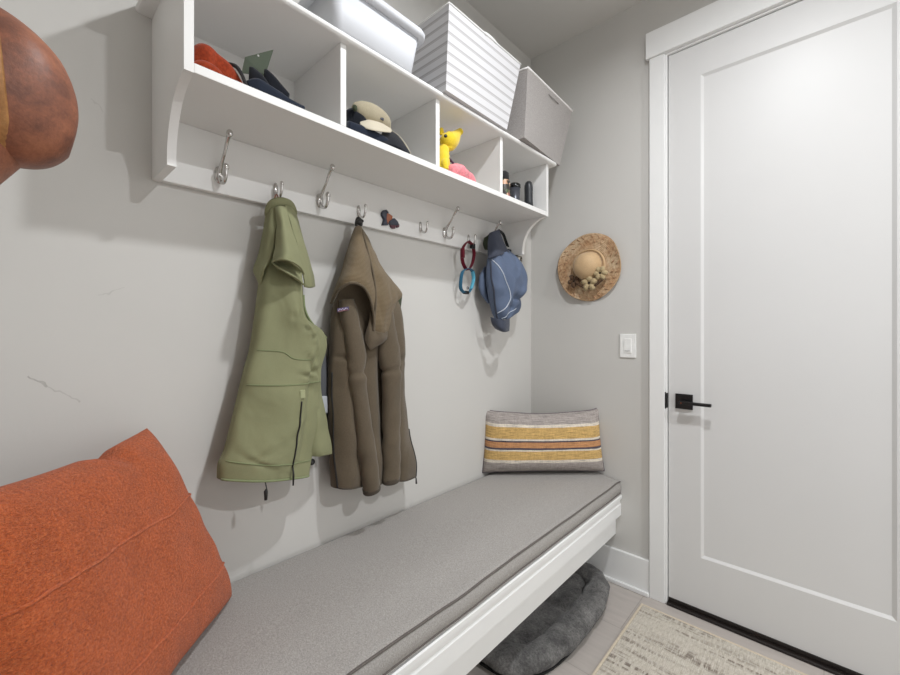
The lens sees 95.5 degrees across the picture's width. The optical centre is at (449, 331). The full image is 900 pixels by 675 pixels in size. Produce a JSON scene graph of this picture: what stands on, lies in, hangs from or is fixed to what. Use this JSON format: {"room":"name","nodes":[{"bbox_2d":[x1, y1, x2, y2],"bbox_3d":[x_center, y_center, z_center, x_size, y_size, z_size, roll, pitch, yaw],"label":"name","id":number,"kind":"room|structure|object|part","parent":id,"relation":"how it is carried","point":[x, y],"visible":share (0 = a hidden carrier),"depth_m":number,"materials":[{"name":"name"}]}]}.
{"room":"mudroom","nodes":[
{"label":"mudroom","id":0,"kind":"room"},
{"bbox_2d":[0,0,530,582],"bbox_3d":[-0.975,-0.160,0.853,0.120,2.745,4.320,0,0,43],"label":"wall","id":1,"kind":"structure","parent":0,"point":[128,298],"depth_m":1.04,"materials":[{"name":"beige paint"}]},
{"bbox_2d":[135,0,556,254],"bbox_3d":[-0.128,-0.584,1.459,0.296,0.419,1.550,0,0,43],"label":"wall shelf","id":2,"kind":"object","parent":1,"relation":"attached to","point":[323,69],"visible":0.88,"depth_m":1.20,"materials":[{"name":"white paint"}]},
{"bbox_3d":[-0.634,-0.575,0.930,0.274,0.401,0.018,0,0,43],"label":"panel","id":3,"kind":"part","parent":2,"relation":"part of","materials":[{"name":"white paint"}]},
{"bbox_2d":[194,43,247,84],"bbox_3d":[-0.533,-0.605,0.937,0.104,0.101,0.119,0,0,43],"label":"beanie","id":4,"kind":"object","parent":2,"relation":"on","point":[205,56],"visible":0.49,"depth_m":0.93,"materials":[{"name":"orange fabric"}]},
{"bbox_2d":[214,129,232,184],"bbox_3d":[-0.596,-0.456,1.082,0.087,0.131,0.027,0,0,43],"label":"coat hook","id":5,"kind":"object","parent":2,"relation":"attached to","point":[220,172],"visible":1,"depth_m":1.08,"materials":[{"name":"silver metal"}]},
{"bbox_3d":[-0.624,-0.424,1.108,0.009,0.046,0.027,0,0,43],"label":"plate","id":6,"kind":"part","parent":5,"relation":"part of","materials":[{"name":"silver metal"}]},
{"bbox_3d":[-0.596,-0.474,1.082,0.087,0.096,0.016,0,0,43],"label":"arm","id":7,"kind":"part","parent":5,"relation":"part of","materials":[{"name":"silver metal"}]},
{"bbox_2d":[242,50,304,109],"bbox_3d":[-0.451,-0.645,1.049,0.140,0.181,0.113,0,0,-32],"label":"hat","id":8,"kind":"object","parent":2,"relation":"on","point":[262,79],"visible":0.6,"depth_m":1.04,"materials":[{"name":"fabric"}]},
{"bbox_2d":[273,181,283,197],"bbox_3d":[-0.505,-0.418,1.208,0.049,0.052,0.014,0,0,43],"label":"coat hook","id":9,"kind":"object","parent":2,"relation":"attached to","point":[275,187],"visible":0.9,"depth_m":1.21,"materials":[{"name":"silver metal"}]},
{"bbox_2d":[217,194,331,499],"bbox_3d":[-0.456,0.023,1.165,0.148,0.847,0.356,0,0,33],"label":"vest","id":10,"kind":"object","parent":9,"relation":"hanging from","point":[278,422],"visible":1,"depth_m":1.13,"materials":[{"name":"green fabric"}]},
{"bbox_3d":[-0.436,0.404,1.137,0.009,0.050,0.006,0,0,43],"label":"zip pull","id":11,"kind":"part","parent":10,"relation":"part of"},
{"bbox_3d":[-0.401,0.274,1.258,0.046,0.232,0.097,0,0,33],"label":"panel","id":12,"kind":"part","parent":10,"relation":"part of","materials":[{"name":"green fabric"}]},
{"bbox_3d":[-0.520,-0.422,1.222,0.005,0.044,0.014,0,0,43],"label":"plate","id":13,"kind":"part","parent":9,"relation":"part of","materials":[{"name":"silver metal"}]},
{"bbox_3d":[-0.237,-0.665,1.551,0.012,0.222,1.432,0,0,43],"label":"panel","id":14,"kind":"part","parent":2,"relation":"part of","materials":[{"name":"white paint"}]},
{"bbox_2d":[316,164,334,208],"bbox_3d":[-0.393,-0.456,1.300,0.087,0.131,0.027,0,0,43],"label":"coat hook","id":15,"kind":"object","parent":2,"relation":"attached to","point":[319,198],"visible":1,"depth_m":1.30,"materials":[{"name":"silver metal"}]},
{"bbox_3d":[-0.421,-0.424,1.326,0.009,0.046,0.027,0,0,43],"label":"plate","id":16,"kind":"part","parent":15,"relation":"part of","materials":[{"name":"silver metal"}]},
{"bbox_3d":[-0.393,-0.474,1.300,0.087,0.096,0.016,0,0,43],"label":"arm","id":17,"kind":"part","parent":15,"relation":"part of","materials":[{"name":"silver metal"}]},
{"bbox_3d":[-0.234,-0.454,1.548,0.020,0.160,1.432,0,0,43],"label":"hook rail","id":18,"kind":"part","parent":2,"relation":"part of","materials":[{"name":"white paint"}]},
{"bbox_2d":[298,0,424,72],"bbox_3d":[-0.295,-0.864,1.261,0.314,0.139,0.343,0,0,43],"label":"storage bin","id":19,"kind":"object","parent":2,"relation":"on","point":[377,25],"visible":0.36,"depth_m":1.15,"materials":[{"name":"white plastic"}]},
{"bbox_3d":[-0.295,-0.920,1.261,0.314,0.028,0.343,0,0,43],"label":"lid","id":20,"kind":"part","parent":19,"relation":"part of","materials":[{"name":"white plastic"}]},
{"bbox_2d":[357,204,366,218],"bbox_3d":[-0.305,-0.418,1.423,0.049,0.052,0.014,0,0,43],"label":"coat hook","id":21,"kind":"object","parent":2,"relation":"attached to","point":[365,205],"visible":0.98,"depth_m":1.42,"materials":[{"name":"silver metal"}]},
{"bbox_2d":[327,217,416,495],"bbox_3d":[-0.244,0.096,1.424,0.135,0.974,0.370,0,0,43],"label":"hooded jacket","id":22,"kind":"object","parent":21,"relation":"hanging from","point":[369,431],"visible":1,"depth_m":1.34,"materials":[{"name":"brown fabric"}]},
{"bbox_2d":[346,101,410,153],"bbox_3d":[-0.224,-0.622,1.257,0.092,0.136,0.228,0,0,43],"label":"hat","id":23,"kind":"object","parent":2,"relation":"on","point":[353,119],"depth_m":1.21,"materials":[{"name":"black fabric"}]},
{"bbox_3d":[-0.236,-0.638,1.241,0.083,0.104,0.154,0,0,43],"label":"khaki cap","id":24,"kind":"part","parent":23,"relation":"part of","materials":[{"name":"beige fabric"}]},
{"bbox_3d":[-0.224,-0.578,1.249,0.055,0.047,0.216,0,0,43],"label":"crown","id":25,"kind":"part","parent":23,"relation":"part of","materials":[{"name":"blue fabric"}]},
{"bbox_2d":[381,210,398,228],"bbox_3d":[-0.223,-0.420,1.536,0.014,0.064,0.085,0,0,43],"label":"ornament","id":26,"kind":"object","parent":2,"relation":"on","point":[387,218],"visible":1,"depth_m":1.52,"materials":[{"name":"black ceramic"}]},
{"bbox_2d":[419,221,428,232],"bbox_3d":[-0.103,-0.418,1.640,0.049,0.052,0.014,0,0,43],"label":"coat hook","id":27,"kind":"object","parent":2,"relation":"attached to","point":[427,222],"visible":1,"depth_m":1.64,"materials":[{"name":"silver metal"}]},
{"bbox_2d":[439,127,462,169],"bbox_3d":[-0.007,-0.654,1.481,0.066,0.199,0.136,0,0,31],"label":"plush toy","id":28,"kind":"object","parent":2,"relation":"on","point":[449,140],"visible":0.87,"depth_m":1.45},
{"bbox_3d":[-0.018,-0.590,1.434,0.028,0.058,0.041,0,0,-3],"label":"arm","id":29,"kind":"part","parent":28,"relation":"part of"},
{"bbox_2d":[442,206,459,238],"bbox_3d":[0.007,-0.456,1.731,0.087,0.131,0.027,0,0,43],"label":"coat hook","id":30,"kind":"object","parent":2,"relation":"attached to","point":[444,231],"visible":1,"depth_m":1.73,"materials":[{"name":"silver metal"}]},
{"bbox_3d":[0.007,-0.474,1.731,0.087,0.096,0.016,0,0,43],"label":"arm","id":31,"kind":"part","parent":30,"relation":"part of","materials":[{"name":"silver metal"}]},
{"bbox_2d":[449,163,475,181],"bbox_3d":[0.035,-0.582,1.501,0.064,0.054,0.155,0,0,34],"label":"cloth","id":32,"kind":"object","parent":2,"relation":"on","point":[459,169],"visible":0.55,"depth_m":1.47,"materials":[{"name":"pink fabric"}]},
{"bbox_2d":[411,1,520,130],"bbox_3d":[0.024,-0.940,1.602,0.325,0.291,0.429,0,0,43],"label":"storage bin","id":33,"kind":"object","parent":2,"relation":"on","point":[456,57],"visible":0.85,"depth_m":1.43,"materials":[{"name":"fabric"}]},
{"bbox_3d":[0.149,-1.078,1.501,0.006,0.015,0.080,0,0,43],"label":"handle","id":34,"kind":"part","parent":33,"relation":"part of","materials":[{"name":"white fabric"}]},
{"bbox_2d":[467,234,476,243],"bbox_3d":[0.101,-0.418,1.860,0.049,0.052,0.014,0,0,43],"label":"coat hook","id":35,"kind":"object","parent":2,"relation":"attached to","point":[475,235],"visible":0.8,"depth_m":1.85,"materials":[{"name":"silver metal"}]},
{"bbox_2d":[460,240,475,270],"bbox_3d":[0.083,-0.339,1.835,0.024,0.134,0.108,0,0,36],"label":"dog collar","id":36,"kind":"object","parent":35,"relation":"hanging from","point":[472,246],"visible":0.98,"depth_m":1.82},
{"bbox_2d":[459,268,474,293],"bbox_3d":[0.079,-0.226,1.839,0.021,0.119,0.113,0,0,36],"label":"dog collar","id":37,"kind":"object","parent":36,"relation":"hanging from","point":[470,270],"visible":0.99,"depth_m":1.83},
{"bbox_2d":[494,220,501,230],"bbox_3d":[0.210,-0.456,1.949,0.087,0.131,0.027,0,0,43],"label":"coat hook","id":38,"kind":"object","parent":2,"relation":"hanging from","point":[500,221],"visible":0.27,"depth_m":1.93,"materials":[{"name":"silver metal"}]},
{"bbox_2d":[478,229,527,331],"bbox_3d":[0.283,-0.240,1.971,0.134,0.487,0.335,0,0,43],"label":"backpack","id":39,"kind":"object","parent":38,"relation":"hanging from","point":[503,281],"visible":1,"depth_m":1.89,"materials":[{"name":"fabric"}]},
{"bbox_3d":[0.174,-0.419,1.914,0.042,0.082,0.020,0,0,43],"label":"panel","id":40,"kind":"part","parent":39,"relation":"part of","materials":[{"name":"black fabric"}]},
{"bbox_3d":[0.219,-0.402,1.896,0.061,0.153,0.142,0,0,43],"label":"panel","id":41,"kind":"part","parent":39,"relation":"part of","materials":[{"name":"fabric"}]},
{"bbox_3d":[0.277,-0.221,1.953,0.120,0.338,0.282,0,0,43],"label":"crown","id":42,"kind":"part","parent":39,"relation":"part of","materials":[{"name":"blue fabric"}]},
{"bbox_2d":[503,171,509,195],"bbox_3d":[0.232,-0.622,1.771,0.056,0.135,0.056,0,0,43],"label":"drink bottle","id":43,"kind":"object","parent":2,"relation":"on","point":[506,183],"visible":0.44,"depth_m":1.75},
{"bbox_2d":[510,182,520,199],"bbox_3d":[0.289,-0.608,1.833,0.054,0.107,0.054,0,0,43],"label":"tumbler","id":44,"kind":"object","parent":2,"relation":"on","point":[515,187],"visible":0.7,"depth_m":1.81,"materials":[{"name":"black metal"}]},
{"bbox_3d":[0.289,-0.651,1.833,0.054,0.022,0.054,0,0,43],"label":"lid","id":45,"kind":"part","parent":44,"relation":"part of","materials":[{"name":"black plastic"}]},
{"bbox_3d":[0.352,-0.575,1.993,0.274,0.401,0.018,0,0,43],"label":"panel","id":46,"kind":"part","parent":2,"relation":"part of","materials":[{"name":"white paint"}]},
{"bbox_2d":[524,181,532,205],"bbox_3d":[0.369,-0.629,1.918,0.046,0.150,0.046,0,0,43],"label":"drink bottle","id":47,"kind":"object","parent":2,"relation":"on","point":[528,188],"visible":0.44,"depth_m":1.90,"materials":[{"name":"black metal"}]},
{"bbox_2d":[505,66,572,167],"bbox_3d":[0.353,-0.945,1.932,0.285,0.301,0.472,0,0,39],"label":"storage bin","id":48,"kind":"object","parent":2,"relation":"on","point":[539,118],"visible":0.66,"depth_m":1.77,"materials":[{"name":"grey fabric"}]},
{"bbox_2d":[389,494,621,674],"bbox_3d":[-0.083,0.882,1.355,0.503,0.196,2.128,0,0,43],"label":"bench","id":49,"kind":"object","parent":1,"relation":"attached to","point":[462,646],"visible":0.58,"depth_m":1.30,"materials":[{"name":"white wood"}]},
{"bbox_2d":[171,471,620,674],"bbox_3d":[-0.082,0.736,1.354,0.501,0.092,2.123,0,0,43],"label":"bench cushion","id":50,"kind":"object","parent":49,"relation":"on","point":[368,599],"visible":0.88,"depth_m":1.16,"materials":[{"name":"grey fabric"}]},
{"bbox_2d":[0,428,231,674],"bbox_3d":[-0.629,0.458,0.786,0.226,0.464,0.550,0,0,-2],"label":"pillow","id":51,"kind":"object","parent":50,"relation":"on","point":[109,564],"visible":1,"depth_m":0.68,"materials":[{"name":"orange fabric"}]},
{"bbox_2d":[482,408,604,472],"bbox_3d":[0.456,0.532,2.016,0.604,0.309,0.168,0,0,-2],"label":"lumbar pillow","id":52,"kind":"object","parent":50,"relation":"on","point":[514,441],"visible":1,"depth_m":1.95,"materials":[{"name":"multicoloured fabric"}]},
{"bbox_2d":[466,0,643,58],"bbox_3d":[0.644,-1.583,-0.651,4.540,0.100,4.320,0,0,43],"label":"ceiling","id":53,"kind":"structure","parent":0,"point":[535,27],"depth_m":1.99,"materials":[{"name":"paint"}]},
{"bbox_2d":[531,0,717,559],"bbox_3d":[2.029,-0.160,0.929,4.420,2.745,0.120,0,0,43],"label":"wall","id":54,"kind":"structure","parent":0,"point":[600,184],"depth_m":2.01,"materials":[{"name":"beige paint"}]},
{"bbox_2d":[557,233,620,300],"bbox_3d":[0.677,-0.322,2.039,0.330,0.340,0.089,0,0,43],"label":"straw hat","id":55,"kind":"object","parent":54,"relation":"attached to","point":[589,267],"visible":1,"depth_m":2.02,"materials":[{"name":"beige wicker"}]},
{"bbox_2d":[568,275,579,287],"bbox_3d":[0.632,-0.254,2.085,0.066,0.066,0.027,0,0,43],"label":"flower","id":56,"kind":"object","parent":55,"relation":"on","point":[573,280],"depth_m":2.08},
{"bbox_3d":[0.670,-0.324,2.033,0.150,0.155,0.068,0,0,43],"label":"crown","id":57,"kind":"part","parent":55,"relation":"part of","materials":[{"name":"wicker"}]},
{"bbox_2d":[581,276,597,290],"bbox_3d":[0.691,-0.241,2.027,0.082,0.080,0.033,0,0,43],"label":"flower","id":58,"kind":"object","parent":55,"relation":"on","point":[588,283],"depth_m":2.02,"materials":[{"name":"beige fabric"}]},
{"bbox_2d":[593,266,607,279],"bbox_3d":[0.732,-0.283,1.990,0.072,0.067,0.029,0,0,43],"label":"flower","id":59,"kind":"object","parent":55,"relation":"on","point":[599,272],"depth_m":1.99,"materials":[{"name":"beige fabric"}]},
{"bbox_2d":[586,544,648,597],"bbox_3d":[0.679,1.131,2.082,0.631,0.162,0.028,0,0,43],"label":"baseboard","id":60,"kind":"structure","parent":54,"relation":"attached to","point":[629,571],"depth_m":1.94,"materials":[{"name":"white wood"}]},
{"bbox_2d":[620,334,635,357],"bbox_3d":[0.844,0.069,1.941,0.074,0.112,0.010,0,0,43],"label":"light switch","id":61,"kind":"object","parent":54,"relation":"attached to","point":[627,341],"visible":1,"depth_m":1.94,"materials":[{"name":"white plastic"}]},
{"bbox_2d":[649,53,664,602],"bbox_3d":[0.937,-0.013,1.848,0.064,2.450,0.020,0,0,43],"label":"trim","id":62,"kind":"structure","parent":54,"relation":"attached to","point":[656,64],"depth_m":1.84,"materials":[{"name":"white wood"}]},
{"bbox_2d":[646,0,790,61],"bbox_3d":[1.264,-1.296,1.537,0.992,0.116,0.030,0,0,43],"label":"trim","id":63,"kind":"structure","parent":54,"relation":"attached to","point":[719,15],"depth_m":1.71,"materials":[{"name":"white wood"}]},
{"bbox_2d":[665,0,802,603],"bbox_3d":[1.299,-0.013,1.577,0.842,2.450,0.104,0,0,43],"label":"trim","id":64,"kind":"structure","parent":54,"relation":"attached to","point":[791,2],"depth_m":1.82,"materials":[{"name":"white wood"}]},
{"bbox_3d":[0.965,0.307,1.827,0.012,0.074,0.018,0,0,43],"label":"strike plate","id":65,"kind":"part","parent":64,"relation":"part of","materials":[{"name":"black metal"}]},
{"bbox_2d":[667,600,849,674],"bbox_3d":[1.282,1.206,1.556,0.822,0.012,0.066,0,0,43],"label":"threshold","id":66,"kind":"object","parent":54,"relation":"attached to","point":[800,657],"depth_m":1.59,"materials":[{"name":"brown metal"}]},
{"bbox_2d":[668,0,899,674],"bbox_3d":[1.270,-0.014,1.543,0.816,2.426,0.094,0,0,43],"label":"door","id":67,"kind":"structure","parent":54,"relation":"in","point":[784,124],"depth_m":1.54,"materials":[{"name":"white wood"}]},
{"bbox_3d":[1.018,0.306,1.780,0.067,0.065,0.010,0,0,43],"label":"handle","id":68,"kind":"part","parent":67,"relation":"part of","materials":[{"name":"black metal"}]},
{"bbox_3d":[1.036,0.306,1.727,0.119,0.019,0.043,0,0,43],"label":"lever","id":69,"kind":"part","parent":67,"relation":"part of","materials":[{"name":"black metal"}]},
{"bbox_2d":[466,581,833,674],"bbox_3d":[0.644,1.262,-0.651,4.540,0.100,4.320,0,0,43],"label":"floor","id":70,"kind":"structure","parent":0,"point":[622,603],"depth_m":1.62,"materials":[{"name":"beige tile"}]},
{"bbox_2d":[478,562,609,674],"bbox_3d":[0.371,1.169,1.780,0.522,0.085,0.830,0,0,43],"label":"pet bed","id":71,"kind":"object","parent":70,"relation":"on","point":[548,636],"visible":0.41,"depth_m":1.58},
{"bbox_3d":[0.368,1.208,1.777,0.458,0.006,0.778,0,0,43],"label":"panel","id":72,"kind":"part","parent":71,"relation":"part of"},
{"bbox_2d":[592,603,807,674],"bbox_3d":[0.658,1.208,0.957,0.888,0.008,1.515,0,0,43],"label":"area rug","id":73,"kind":"object","parent":70,"relation":"on","point":[653,641],"visible":1,"depth_m":1.53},
{"bbox_3d":[0.542,-0.160,-0.761,4.300,2.745,0.120,0,0,43],"label":"wall","id":74,"kind":"structure","parent":0,"visible":0},
{"bbox_2d":[0,7,78,184],"bbox_3d":[-0.638,-0.336,0.535,0.223,0.338,0.235,0,0,-7],"label":"hat","id":75,"kind":"object","parent":74,"relation":"hanging from","point":[39,115],"visible":1,"depth_m":0.54,"materials":[{"name":"brown leather"}]}
]}

